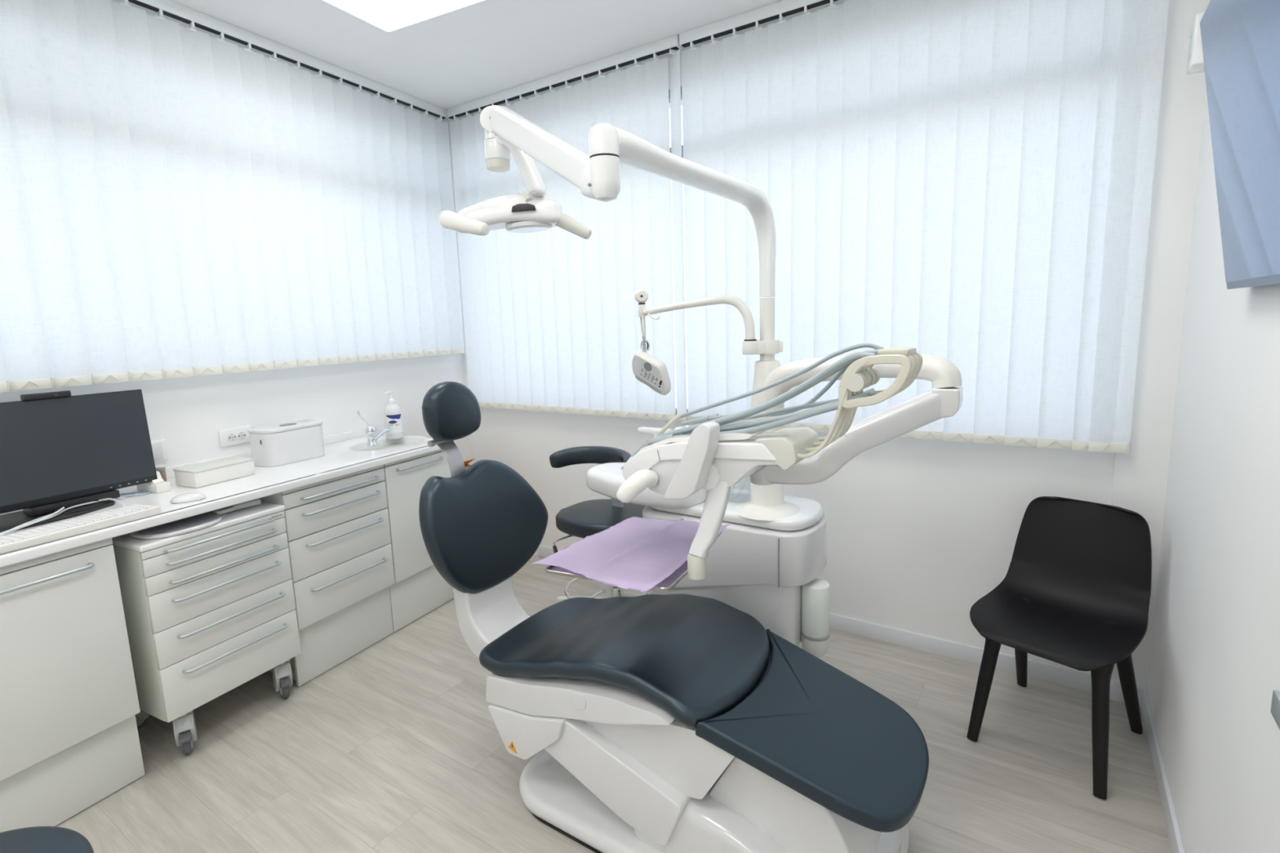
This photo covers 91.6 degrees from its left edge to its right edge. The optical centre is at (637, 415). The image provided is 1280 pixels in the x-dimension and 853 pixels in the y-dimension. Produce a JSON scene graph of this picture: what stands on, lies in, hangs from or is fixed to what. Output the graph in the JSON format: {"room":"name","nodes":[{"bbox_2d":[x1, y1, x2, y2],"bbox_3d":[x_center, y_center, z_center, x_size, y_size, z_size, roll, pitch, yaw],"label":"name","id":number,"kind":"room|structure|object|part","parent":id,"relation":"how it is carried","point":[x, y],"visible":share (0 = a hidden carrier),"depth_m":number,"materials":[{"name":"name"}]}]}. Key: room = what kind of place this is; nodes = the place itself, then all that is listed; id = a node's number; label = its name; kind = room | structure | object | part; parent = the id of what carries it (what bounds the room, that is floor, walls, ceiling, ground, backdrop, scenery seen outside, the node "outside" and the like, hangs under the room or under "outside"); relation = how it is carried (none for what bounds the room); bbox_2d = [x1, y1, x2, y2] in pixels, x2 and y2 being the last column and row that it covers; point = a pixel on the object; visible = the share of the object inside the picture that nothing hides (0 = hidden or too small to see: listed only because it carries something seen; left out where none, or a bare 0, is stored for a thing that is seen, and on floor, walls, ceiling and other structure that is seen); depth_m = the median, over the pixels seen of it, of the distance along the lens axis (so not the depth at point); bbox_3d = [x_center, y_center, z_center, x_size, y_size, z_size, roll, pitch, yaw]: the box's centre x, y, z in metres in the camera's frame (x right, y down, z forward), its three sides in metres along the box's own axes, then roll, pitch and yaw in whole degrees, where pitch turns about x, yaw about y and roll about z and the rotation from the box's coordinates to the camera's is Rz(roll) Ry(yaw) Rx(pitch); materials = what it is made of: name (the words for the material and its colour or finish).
{"room":"dental clinic","nodes":[
{"label":"dental clinic","id":0,"kind":"room"},
{"bbox_2d":[0,0,471,467],"bbox_3d":[-2.257,-0.207,2.419,0.250,2.847,4.850,3,10,27],"label":"wall","id":1,"kind":"structure","parent":0,"point":[188,413],"depth_m":3.09,"materials":[{"name":"white paint"}]},
{"bbox_2d":[151,439,168,462],"bbox_3d":[-2.033,0.157,2.600,0.016,0.091,0.124,3,10,27],"label":"wall socket","id":2,"kind":"object","parent":1,"relation":"attached to","point":[159,449],"visible":0.46,"depth_m":2.62,"materials":[{"name":"white paint"}]},
{"bbox_2d":[217,426,251,447],"bbox_3d":[-1.876,0.100,2.910,0.013,0.077,0.148,3,10,27],"label":"wall socket","id":3,"kind":"object","parent":1,"relation":"attached to","point":[236,436],"visible":0.97,"depth_m":2.90,"materials":[{"name":"white paint"}]},
{"bbox_2d":[171,0,782,115],"bbox_3d":[-1.096,-1.570,1.264,5.000,0.120,5.300,4,10,34],"label":"ceiling","id":4,"kind":"structure","parent":0,"point":[489,47],"depth_m":2.89,"materials":[{"name":"paint"}]},
{"bbox_2d":[0,0,464,392],"bbox_3d":[-1.951,-0.902,2.487,0.052,1.512,3.449,3,10,27],"label":"vertical blind","id":5,"kind":"object","parent":4,"relation":"hanging from","point":[176,201],"visible":1,"depth_m":2.65,"materials":[{"name":"fabric"}]},
{"bbox_3d":[-1.898,-0.181,2.656,0.014,0.034,3.187,3,10,27],"label":"bead chain","id":6,"kind":"part","parent":5,"relation":"part of","materials":[{"name":"white plastic"}]},
{"bbox_2d":[320,0,488,33],"bbox_3d":[-1.000,-1.683,2.432,0.600,0.010,0.600,3,10,27],"label":"recessed light","id":7,"kind":"object","parent":4,"relation":"in","point":[388,16],"visible":1,"depth_m":2.63,"materials":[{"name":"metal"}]},
{"bbox_2d":[446,34,687,422],"bbox_3d":[-0.447,-0.932,3.556,1.671,1.866,0.078,4,10,34],"label":"vertical blind","id":8,"kind":"object","parent":4,"relation":"hanging from","point":[552,323],"visible":0.92,"depth_m":3.48,"materials":[{"name":"fabric"}]},
{"bbox_3d":[-0.415,-0.027,3.691,1.559,0.034,0.014,4,10,34],"label":"bead chain","id":9,"kind":"part","parent":8,"relation":"part of","materials":[{"name":"white plastic"}]},
{"bbox_2d":[679,0,1168,453],"bbox_3d":[0.992,-0.833,2.600,1.810,1.866,0.050,4,10,34],"label":"vertical blind","id":10,"kind":"object","parent":4,"relation":"hanging from","point":[968,184],"visible":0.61,"depth_m":2.46,"materials":[{"name":"fabric"}]},
{"bbox_3d":[1.019,0.072,2.738,1.687,0.034,0.014,4,10,34],"label":"bead chain","id":11,"kind":"part","parent":10,"relation":"part of","materials":[{"name":"white plastic"}]},
{"bbox_2d":[54,555,1171,852],"bbox_3d":[-1.004,1.353,1.705,5.000,0.100,5.300,4,10,34],"label":"floor","id":12,"kind":"structure","parent":0,"point":[397,746],"depth_m":2.14,"materials":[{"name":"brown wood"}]},
{"bbox_2d":[0,826,93,852],"bbox_3d":[-1.135,1.104,1.081,0.622,0.586,0.598,4,10,34],"label":"stool","id":13,"kind":"object","parent":12,"relation":"on","point":[41,839],"visible":1,"depth_m":1.17,"materials":[{"name":"black leather"}]},
{"bbox_2d":[0,537,145,832],"bbox_3d":[-2.073,0.863,1.886,0.583,0.872,0.702,3,10,27],"label":"base cabinet","id":14,"kind":"object","parent":12,"relation":"on","point":[69,740],"visible":0.82,"depth_m":1.93,"materials":[{"name":"laminate"}]},
{"bbox_3d":[-1.801,0.500,1.782,0.033,0.010,0.402,3,10,27],"label":"handle","id":15,"kind":"part","parent":14,"relation":"part of","materials":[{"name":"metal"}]},
{"bbox_2d":[0,427,440,568],"bbox_3d":[-1.758,0.326,2.506,0.606,0.173,2.296,3,10,27],"label":"countertop","id":16,"kind":"structure","parent":14,"relation":"on","point":[342,456],"depth_m":2.49,"materials":[{"name":"white laminate"}]},
{"bbox_2d":[0,506,64,536],"bbox_3d":[-1.978,0.352,1.979,0.120,0.037,0.297,2,9,21],"label":"cable","id":17,"kind":"object","parent":16,"relation":"on","point":[39,519],"visible":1,"depth_m":2.02,"materials":[{"name":"white plastic"}]},
{"bbox_2d":[0,493,137,534],"bbox_3d":[-1.959,0.338,2.118,0.044,0.022,0.566,-1,9,3],"label":"cable","id":18,"kind":"object","parent":16,"relation":"on","point":[64,510],"visible":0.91,"depth_m":2.12,"materials":[{"name":"plastic"}]},
{"bbox_2d":[0,389,157,533],"bbox_3d":[-2.016,0.130,2.164,0.244,0.422,0.560,3,10,27],"label":"computer monitor","id":19,"kind":"object","parent":16,"relation":"on","point":[59,450],"visible":0.98,"depth_m":2.18,"materials":[{"name":"plastic"}]},
{"bbox_2d":[0,504,161,553],"bbox_3d":[-1.803,0.353,1.974,0.158,0.025,0.452,3,10,27],"label":"keyboard","id":20,"kind":"object","parent":16,"relation":"on","point":[11,542],"visible":1,"depth_m":1.95,"materials":[{"name":"white plastic"}]},
{"bbox_2d":[97,497,125,506],"bbox_3d":[-1.916,0.316,2.222,0.232,0.022,0.068,-2,9,1],"label":"cable","id":21,"kind":"object","parent":16,"relation":"on","point":[107,499],"visible":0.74,"depth_m":2.24,"materials":[{"name":"white plastic"}]},
{"bbox_2d":[113,490,151,501],"bbox_3d":[-1.930,0.305,2.347,0.072,0.018,0.179,0,9,13],"label":"cable","id":22,"kind":"object","parent":16,"relation":"on","point":[124,495],"visible":0.71,"depth_m":2.38,"materials":[{"name":"white plastic"}]},
{"bbox_2d":[136,480,171,493],"bbox_3d":[-1.904,0.279,2.450,0.150,0.034,0.050,3,10,27],"label":"box","id":23,"kind":"object","parent":16,"relation":"on","point":[160,487],"visible":0.76,"depth_m":2.42,"materials":[{"name":"white plastic"}]},
{"bbox_2d":[146,471,164,484],"bbox_3d":[-1.907,0.242,2.443,0.106,0.040,0.035,3,10,27],"label":"power adapter","id":24,"kind":"object","parent":23,"relation":"on","point":[159,479],"visible":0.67,"depth_m":2.43,"materials":[{"name":"white plastic"}]},
{"bbox_2d":[155,464,167,481],"bbox_3d":[-1.934,0.245,2.522,0.060,0.082,0.060,3,10,27],"label":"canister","id":25,"kind":"object","parent":16,"relation":"on","point":[161,468],"visible":0.33,"depth_m":2.51,"materials":[{"name":"plastic"}]},
{"bbox_3d":[-1.935,0.208,2.517,0.044,0.007,0.044,3,10,27],"label":"lid","id":26,"kind":"part","parent":25,"relation":"part of","materials":[{"name":"white plastic"}]},
{"bbox_2d":[170,492,205,503],"bbox_3d":[-1.648,0.300,2.283,0.108,0.026,0.068,-8,11,-35],"label":"computer mouse","id":27,"kind":"object","parent":16,"relation":"on","point":[193,496],"visible":1,"depth_m":2.26,"materials":[{"name":"white plastic"}]},
{"bbox_2d":[173,456,255,488],"bbox_3d":[-1.756,0.235,2.593,0.148,0.068,0.251,3,10,27],"label":"storage box","id":28,"kind":"object","parent":16,"relation":"on","point":[206,473],"visible":1,"depth_m":2.54,"materials":[{"name":"white plastic"}]},
{"bbox_3d":[-1.756,0.205,2.588,0.148,0.007,0.251,3,10,27],"label":"lid","id":29,"kind":"part","parent":28,"relation":"part of","materials":[{"name":"plastic"}]},
{"bbox_2d":[247,419,324,466],"bbox_3d":[-1.641,0.128,2.942,0.151,0.170,0.308,3,10,27],"label":"storage box","id":30,"kind":"object","parent":16,"relation":"on","point":[281,444],"visible":0.98,"depth_m":2.86,"materials":[{"name":"white plastic"}]},
{"bbox_3d":[-1.643,0.054,2.932,0.151,0.015,0.306,3,10,27],"label":"lid","id":31,"kind":"part","parent":30,"relation":"part of","materials":[{"name":"white plastic"}]},
{"bbox_2d":[355,410,390,446],"bbox_3d":[-1.377,0.059,3.279,0.056,0.190,0.186,3,10,27],"label":"faucet","id":32,"kind":"object","parent":16,"relation":"on","point":[371,430],"visible":1,"depth_m":3.24,"materials":[{"name":"silver metal"}]},
{"bbox_3d":[-1.418,0.022,3.225,0.015,0.098,0.067,6,12,43],"label":"lever","id":33,"kind":"part","parent":32,"relation":"part of","materials":[{"name":"silver metal"}]},
{"bbox_3d":[-1.367,0.105,3.316,0.027,0.062,0.124,1,9,20],"label":"spout","id":34,"kind":"part","parent":32,"relation":"part of","materials":[{"name":"silver metal"}]},
{"bbox_2d":[383,391,403,439],"bbox_3d":[-1.350,-0.003,3.436,0.091,0.264,0.091,3,10,27],"label":"soap bottle","id":35,"kind":"object","parent":16,"relation":"on","point":[392,411],"visible":1,"depth_m":3.41,"materials":[{"name":"white plastic"}]},
{"bbox_2d":[111,501,301,755],"bbox_3d":[-1.733,0.796,2.453,0.535,0.822,0.506,3,10,27],"label":"rolling cart","id":36,"kind":"object","parent":12,"relation":"on","point":[210,611],"visible":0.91,"depth_m":2.26,"materials":[{"name":"laminate"}]},
{"bbox_2d":[128,498,261,539],"bbox_3d":[-1.638,0.381,2.332,0.251,0.030,0.433,3,10,27],"label":"tray","id":37,"kind":"object","parent":36,"relation":"on","point":[196,522],"visible":0.74,"depth_m":2.23,"materials":[{"name":"white plastic"}]},
{"bbox_3d":[-1.674,0.398,2.262,0.251,0.014,0.271,3,10,27],"label":"frame","id":38,"kind":"part","parent":37,"relation":"part of","materials":[{"name":"white plastic"}]},
{"bbox_3d":[-1.674,0.391,2.261,0.234,0.001,0.252,3,10,27],"label":"glass","id":39,"kind":"part","parent":37,"relation":"part of","materials":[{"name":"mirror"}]},
{"bbox_3d":[-1.550,0.356,2.467,0.029,0.026,0.109,3,10,27],"label":"handle","id":40,"kind":"part","parent":37,"relation":"part of","materials":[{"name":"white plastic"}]},
{"bbox_3d":[-1.542,0.479,2.302,0.018,0.060,0.498,3,10,27],"label":"drawer","id":41,"kind":"part","parent":36,"relation":"part of","materials":[{"name":"white laminate"}]},
{"bbox_3d":[-1.540,0.542,2.312,0.018,0.062,0.498,3,10,27],"label":"drawer","id":42,"kind":"part","parent":36,"relation":"part of","materials":[{"name":"white laminate"}]},
{"bbox_3d":[-1.537,0.641,2.326,0.018,0.131,0.498,3,10,27],"label":"drawer","id":43,"kind":"part","parent":36,"relation":"part of","materials":[{"name":"white laminate"}]},
{"bbox_3d":[-1.518,0.438,2.289,0.033,0.010,0.382,3,10,27],"label":"handle","id":44,"kind":"part","parent":36,"relation":"part of","materials":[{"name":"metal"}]},
{"bbox_3d":[-1.516,0.483,2.298,0.033,0.010,0.385,3,10,27],"label":"handle","id":45,"kind":"part","parent":36,"relation":"part of","materials":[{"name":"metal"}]},
{"bbox_3d":[-1.533,0.772,2.346,0.018,0.130,0.498,3,10,27],"label":"drawer","id":46,"kind":"part","parent":36,"relation":"part of","materials":[{"name":"white laminate"}]},
{"bbox_3d":[-1.514,0.550,2.308,0.033,0.010,0.385,3,10,27],"label":"handle","id":47,"kind":"part","parent":36,"relation":"part of","materials":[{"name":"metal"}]},
{"bbox_3d":[-1.512,0.615,2.318,0.033,0.010,0.385,3,10,27],"label":"handle","id":48,"kind":"part","parent":36,"relation":"part of","materials":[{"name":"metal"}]},
{"bbox_3d":[-1.528,0.936,2.371,0.018,0.195,0.498,3,10,27],"label":"drawer","id":49,"kind":"part","parent":36,"relation":"part of","materials":[{"name":"white laminate"}]},
{"bbox_3d":[-1.508,0.747,2.337,0.033,0.010,0.385,3,10,27],"label":"handle","id":50,"kind":"part","parent":36,"relation":"part of","materials":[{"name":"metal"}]},
{"bbox_3d":[-1.504,0.877,2.357,0.033,0.010,0.385,3,10,27],"label":"handle","id":51,"kind":"part","parent":36,"relation":"part of","materials":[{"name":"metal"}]},
{"bbox_2d":[258,465,395,686],"bbox_3d":[-1.541,0.689,2.927,0.583,0.872,0.510,3,10,27],"label":"base cabinet","id":52,"kind":"object","parent":12,"relation":"on","point":[338,532],"visible":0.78,"depth_m":2.78,"materials":[{"name":"laminate"}]},
{"bbox_3d":[-1.330,0.319,2.757,0.018,0.060,0.506,3,10,27],"label":"drawer","id":53,"kind":"part","parent":52,"relation":"part of","materials":[{"name":"white laminate"}]},
{"bbox_3d":[-1.327,0.417,2.772,0.018,0.130,0.506,3,10,27],"label":"drawer","id":54,"kind":"part","parent":52,"relation":"part of","materials":[{"name":"white laminate"}]},
{"bbox_3d":[-1.322,0.572,2.796,0.018,0.173,0.506,3,10,27],"label":"drawer","id":55,"kind":"part","parent":52,"relation":"part of","materials":[{"name":"white laminate"}]},
{"bbox_3d":[-1.302,0.321,2.757,0.033,0.010,0.390,3,10,27],"label":"handle","id":56,"kind":"part","parent":52,"relation":"part of","materials":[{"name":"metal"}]},
{"bbox_3d":[-1.300,0.389,2.767,0.033,0.010,0.390,3,10,27],"label":"handle","id":57,"kind":"part","parent":52,"relation":"part of","materials":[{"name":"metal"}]},
{"bbox_3d":[-1.316,0.763,2.824,0.018,0.206,0.506,3,10,27],"label":"drawer","id":58,"kind":"part","parent":52,"relation":"part of","materials":[{"name":"white laminate"}]},
{"bbox_3d":[-1.296,0.522,2.787,0.033,0.010,0.390,3,10,27],"label":"handle","id":59,"kind":"part","parent":52,"relation":"part of","materials":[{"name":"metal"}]},
{"bbox_3d":[-1.290,0.718,2.817,0.033,0.010,0.390,3,10,27],"label":"handle","id":60,"kind":"part","parent":52,"relation":"part of","materials":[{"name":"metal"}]},
{"bbox_2d":[358,443,453,631],"bbox_3d":[-1.328,0.620,3.344,0.583,0.872,0.428,3,10,27],"label":"base cabinet","id":61,"kind":"object","parent":12,"relation":"on","point":[419,588],"visible":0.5,"depth_m":3.16,"materials":[{"name":"laminate"}]},
{"bbox_3d":[-1.109,0.507,3.213,0.018,0.583,0.424,3,10,27],"label":"door","id":62,"kind":"part","parent":61,"relation":"part of","materials":[{"name":"white laminate"}]},
{"bbox_3d":[-1.095,0.246,3.161,0.033,0.010,0.300,3,10,27],"label":"handle","id":63,"kind":"part","parent":61,"relation":"part of","materials":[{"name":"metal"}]},
{"bbox_2d":[450,457,474,477],"bbox_3d":[-1.046,0.639,3.794,0.300,0.690,0.320,4,10,34],"label":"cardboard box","id":64,"kind":"object","parent":12,"relation":"on","point":[466,462],"visible":0.12,"depth_m":3.89,"materials":[{"name":"orange cardboard"}]},
{"bbox_2d":[549,445,649,603],"bbox_3d":[-0.180,0.608,3.063,0.613,0.916,0.617,4,10,34],"label":"stool","id":65,"kind":"object","parent":12,"relation":"on","point":[583,519],"visible":0.45,"depth_m":3.01,"materials":[{"name":"black leather"}]},
{"bbox_3d":[-0.389,0.640,2.955,0.018,0.034,0.045,-5,9,-18],"label":"lever knob","id":66,"kind":"part","parent":65,"relation":"part of","materials":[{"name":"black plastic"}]},
{"bbox_3d":[-0.341,0.606,3.022,0.165,0.047,0.025,-9,11,-40],"label":"height lever","id":67,"kind":"part","parent":65,"relation":"part of","materials":[{"name":"metal"}]},
{"bbox_3d":[-0.295,0.951,3.189,0.274,0.083,0.051,2,10,26],"label":"leg","id":68,"kind":"part","parent":65,"relation":"part of","materials":[{"name":"white plastic"}]},
{"bbox_3d":[-0.153,0.502,3.041,0.462,0.086,0.418,4,10,34],"label":"seat","id":69,"kind":"part","parent":65,"relation":"part of","materials":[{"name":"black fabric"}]},
{"bbox_3d":[-0.124,0.932,3.279,0.051,0.083,0.274,-1,9,8],"label":"leg","id":70,"kind":"part","parent":65,"relation":"part of","materials":[{"name":"white plastic"}]},
{"bbox_2d":[418,381,928,852],"bbox_3d":[-0.012,0.567,1.969,1.739,1.312,0.662,4,10,34],"label":"dental chair","id":71,"kind":"object","parent":12,"relation":"on","point":[679,722],"visible":1,"depth_m":1.77,"materials":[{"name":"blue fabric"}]},
{"bbox_3d":[-0.576,0.416,2.373,0.139,0.476,0.575,4,10,34],"label":"backrest","id":72,"kind":"part","parent":71,"relation":"part of","materials":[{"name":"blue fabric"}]},
{"bbox_3d":[0.040,0.991,2.004,0.545,0.255,0.550,4,10,34],"label":"lift arm","id":73,"kind":"part","parent":71,"relation":"part of","materials":[{"name":"white plastic"}]},
{"bbox_2d":[479,593,769,728],"bbox_3d":[-0.036,0.728,2.015,0.901,0.181,0.560,4,10,34],"label":"seat cushion","id":74,"kind":"object","parent":71,"relation":"on","point":[679,660],"depth_m":1.84,"materials":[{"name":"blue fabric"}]},
{"bbox_3d":[0.200,1.183,1.925,1.140,0.082,0.615,4,10,34],"label":"foot plate","id":75,"kind":"part","parent":71,"relation":"part of","materials":[{"name":"white plastic"}]},
{"bbox_2d":[633,757,901,852],"bbox_3d":[0.389,1.103,1.785,0.660,0.184,0.531,4,10,34],"label":"chair base","id":76,"kind":"object","parent":71,"relation":"attached to","point":[714,823],"depth_m":1.63,"materials":[{"name":"white plastic"}]},
{"bbox_2d":[586,354,963,657],"bbox_3d":[0.404,0.471,2.241,0.634,1.395,1.390,-7,10,-33],"label":"dental delivery unit","id":77,"kind":"object","parent":12,"relation":"on","point":[766,565],"visible":0.63,"depth_m":2.15,"materials":[{"name":"white plastic"}]},
{"bbox_2d":[438,105,776,360],"bbox_3d":[-0.123,-0.561,1.981,0.852,0.822,0.892,4,10,34],"label":"lamp","id":78,"kind":"object","parent":77,"relation":"attached to","point":[597,175],"visible":1,"depth_m":1.89,"materials":[{"name":"white plastic"}]},
{"bbox_3d":[-0.542,-0.597,1.931,0.210,0.095,0.076,7,12,44],"label":"handle","id":79,"kind":"part","parent":78,"relation":"part of","materials":[{"name":"white plastic"}]},
{"bbox_3d":[-0.446,-0.801,1.993,0.074,0.030,0.074,4,10,34],"label":"yoke knob","id":80,"kind":"part","parent":78,"relation":"part of","materials":[{"name":"white plastic"}]},
{"bbox_3d":[-0.268,-0.748,1.720,0.051,0.362,0.632,-7,10,-32],"label":"spring arm","id":81,"kind":"part","parent":78,"relation":"part of","materials":[{"name":"white paint"}]},
{"bbox_3d":[-0.210,-0.607,1.990,0.141,0.097,0.046,4,10,34],"label":"handle","id":82,"kind":"part","parent":78,"relation":"part of","materials":[{"name":"white plastic"}]},
{"bbox_3d":[0.186,-0.538,1.803,0.089,0.379,0.851,5,11,37],"label":"swing arm","id":83,"kind":"part","parent":78,"relation":"part of","materials":[{"name":"white paint"}]},
{"bbox_2d":[635,288,782,355],"bbox_3d":[0.247,-0.345,2.255,0.556,0.243,0.123,4,10,34],"label":"device arm","id":84,"kind":"object","parent":78,"relation":"attached to","point":[750,346],"visible":0.98,"depth_m":2.14,"materials":[{"name":"white plastic"}]},
{"bbox_3d":[0.018,-0.396,2.359,0.028,0.047,0.028,4,10,34],"label":"post","id":85,"kind":"part","parent":84,"relation":"part of","materials":[{"name":"white plastic"}]},
{"bbox_3d":[0.021,-0.333,2.368,0.023,0.091,0.007,4,10,34],"label":"hanging cord","id":86,"kind":"part","parent":84,"relation":"part of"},
{"bbox_2d":[631,336,671,395],"bbox_3d":[0.050,-0.189,2.383,0.148,0.228,0.082,2,10,26],"label":"control panel","id":87,"kind":"object","parent":84,"relation":"hanging from","point":[647,369],"visible":1,"depth_m":2.36,"materials":[{"name":"plastic"}]},
{"bbox_2d":[644,362,652,371],"bbox_3d":[0.039,-0.182,2.351,0.037,0.035,0.012,4,10,34],"label":"speaker grille","id":88,"kind":"object","parent":87,"relation":"attached to","point":[647,366],"depth_m":2.35,"materials":[{"name":"grey plastic"}]},
{"bbox_3d":[0.039,-0.152,2.372,0.134,0.153,0.042,3,10,26],"label":"plate","id":89,"kind":"part","parent":87,"relation":"part of","materials":[{"name":"white plastic"}]},
{"bbox_2d":[640,368,662,387],"bbox_3d":[0.053,-0.141,2.368,0.097,0.072,0.013,2,10,26],"label":"print","id":90,"kind":"object","parent":87,"relation":"attached to","point":[652,378],"depth_m":2.37,"materials":[{"name":"black plastic"}]},
{"bbox_2d":[586,425,707,508],"bbox_3d":[0.038,0.185,2.485,0.537,0.289,0.323,4,10,34],"label":"dental tray arm","id":91,"kind":"object","parent":77,"relation":"on","point":[606,479],"depth_m":2.41,"materials":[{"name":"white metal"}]},
{"bbox_2d":[616,342,923,580],"bbox_3d":[0.283,0.116,1.581,0.773,0.586,0.315,4,10,34],"label":"console","id":92,"kind":"object","parent":77,"relation":"attached to","point":[711,456],"visible":1,"depth_m":1.54,"materials":[{"name":"white paint"}]},
{"bbox_2d":[544,531,722,591],"bbox_3d":[0.037,0.389,1.782,0.362,0.011,0.524,4,10,34],"label":"tray","id":93,"kind":"object","parent":92,"relation":"attached to","point":[668,584],"visible":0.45,"depth_m":1.62,"materials":[{"name":"metal"}]},
{"bbox_2d":[530,516,730,591],"bbox_3d":[0.021,0.374,1.804,0.384,0.017,0.547,4,10,34],"label":"cover","id":94,"kind":"object","parent":93,"relation":"on","point":[636,553],"visible":0.88,"depth_m":1.74,"materials":[{"name":"purple paper"}]},
{"bbox_3d":[0.137,0.115,1.566,0.135,0.203,0.057,4,10,34],"label":"handle","id":95,"kind":"part","parent":92,"relation":"part of","materials":[{"name":"white plastic"}]},
{"bbox_3d":[0.185,0.263,1.580,0.116,0.197,0.062,-6,10,-28],"label":"tray arm","id":96,"kind":"part","parent":92,"relation":"part of","materials":[{"name":"white plastic"}]},
{"bbox_3d":[0.433,-0.012,1.415,0.180,0.236,0.018,4,10,34],"label":"whip arm","id":97,"kind":"part","parent":92,"relation":"part of","materials":[{"name":"beige plastic"}]},
{"bbox_3d":[0.461,-0.021,1.456,0.183,0.233,0.025,6,11,41],"label":"whip arm","id":98,"kind":"part","parent":92,"relation":"part of","materials":[{"name":"beige plastic"}]},
{"bbox_3d":[0.489,-0.028,1.498,0.033,0.233,0.187,-9,11,-41],"label":"whip arm","id":99,"kind":"part","parent":92,"relation":"part of","materials":[{"name":"beige plastic"}]},
{"bbox_3d":[0.517,-0.035,1.539,0.039,0.233,0.192,-8,10,-35],"label":"whip arm","id":100,"kind":"part","parent":92,"relation":"part of","materials":[{"name":"beige plastic"}]},
{"bbox_2d":[800,577,830,657],"bbox_3d":[0.631,0.722,2.210,0.099,0.265,0.099,4,10,34],"label":"jar","id":101,"kind":"object","parent":77,"relation":"on","point":[815,594],"depth_m":2.17,"materials":[{"name":"white plastic"}]},
{"bbox_3d":[0.687,0.021,1.677,0.288,0.167,0.064,-2,9,-4],"label":"spring arm","id":102,"kind":"part","parent":77,"relation":"part of","materials":[{"name":"white plastic"}]},
{"bbox_2d":[966,496,1151,799],"bbox_3d":[1.462,0.743,2.158,0.565,0.819,0.457,-9,11,-40],"label":"shell chair","id":103,"kind":"object","parent":12,"relation":"on","point":[1074,593],"visible":1,"depth_m":2.17,"materials":[{"name":"black plastic"}]},
{"bbox_3d":[1.240,0.923,2.205,0.147,0.458,0.073,-2,9,-5],"label":"leg","id":104,"kind":"part","parent":103,"relation":"part of","materials":[{"name":"black plastic"}]},
{"bbox_3d":[1.480,0.885,2.416,0.081,0.461,0.240,3,10,31],"label":"leg","id":105,"kind":"part","parent":103,"relation":"part of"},
{"bbox_3d":[1.457,0.954,1.958,0.069,0.459,0.151,-1,9,8],"label":"leg","id":106,"kind":"part","parent":103,"relation":"part of","materials":[{"name":"black plastic"}]},
{"bbox_3d":[1.693,0.918,2.150,0.223,0.461,0.078,-4,9,-15],"label":"leg","id":107,"kind":"part","parent":103,"relation":"part of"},
{"bbox_2d":[445,0,1210,688],"bbox_3d":[0.273,-0.432,3.388,4.460,2.847,0.270,4,10,34],"label":"wall","id":108,"kind":"structure","parent":0,"point":[919,531],"depth_m":2.66,"materials":[{"name":"white paint"}]},
{"bbox_2d":[668,86,688,414],"bbox_3d":[0.343,-0.813,3.186,3.455,1.655,0.060,4,10,34],"label":"window","id":109,"kind":"structure","parent":108,"relation":"in","point":[681,86],"depth_m":3.14,"materials":[{"name":"glass"}]},
{"bbox_2d":[537,545,1146,707],"bbox_3d":[0.638,0.983,3.224,3.110,0.075,0.033,4,10,34],"label":"baseboard","id":110,"kind":"structure","parent":108,"relation":"attached to","point":[1073,678],"depth_m":2.72,"materials":[{"name":"plastic"}]},
{"bbox_2d":[1146,87,1279,852],"bbox_3d":[0.753,0.018,0.302,0.200,2.847,4.925,4,10,34],"label":"wall","id":111,"kind":"structure","parent":0,"point":[1214,668],"depth_m":1.50,"materials":[{"name":"white paint"}]},
{"bbox_2d":[1141,689,1184,852],"bbox_3d":[0.684,1.388,0.533,0.012,0.075,4.442,4,10,34],"label":"baseboard","id":112,"kind":"structure","parent":111,"relation":"attached to","point":[1171,820],"depth_m":1.93,"materials":[{"name":"plastic"}]},
{"bbox_2d":[1186,11,1204,75],"bbox_3d":[1.693,-1.109,1.850,0.076,0.145,0.095,4,10,34],"label":"wall sensor","id":113,"kind":"object","parent":111,"relation":"attached to","point":[1195,64],"visible":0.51,"depth_m":1.83,"materials":[{"name":"white plastic"}]},
{"bbox_2d":[1200,0,1279,288],"bbox_3d":[1.050,-0.517,0.997,0.134,0.600,0.985,4,10,34],"label":"television","id":114,"kind":"object","parent":111,"relation":"attached to","point":[1241,38],"visible":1,"depth_m":1.17,"materials":[{"name":"blue glass"}]},
{"bbox_2d":[1270,689,1279,729],"bbox_3d":[1.102,0.510,1.066,0.008,0.045,0.077,4,10,34],"label":"wall switch","id":115,"kind":"object","parent":111,"relation":"attached to","point":[1275,704],"visible":1,"depth_m":1.08,"materials":[{"name":"plastic"}]}
]}

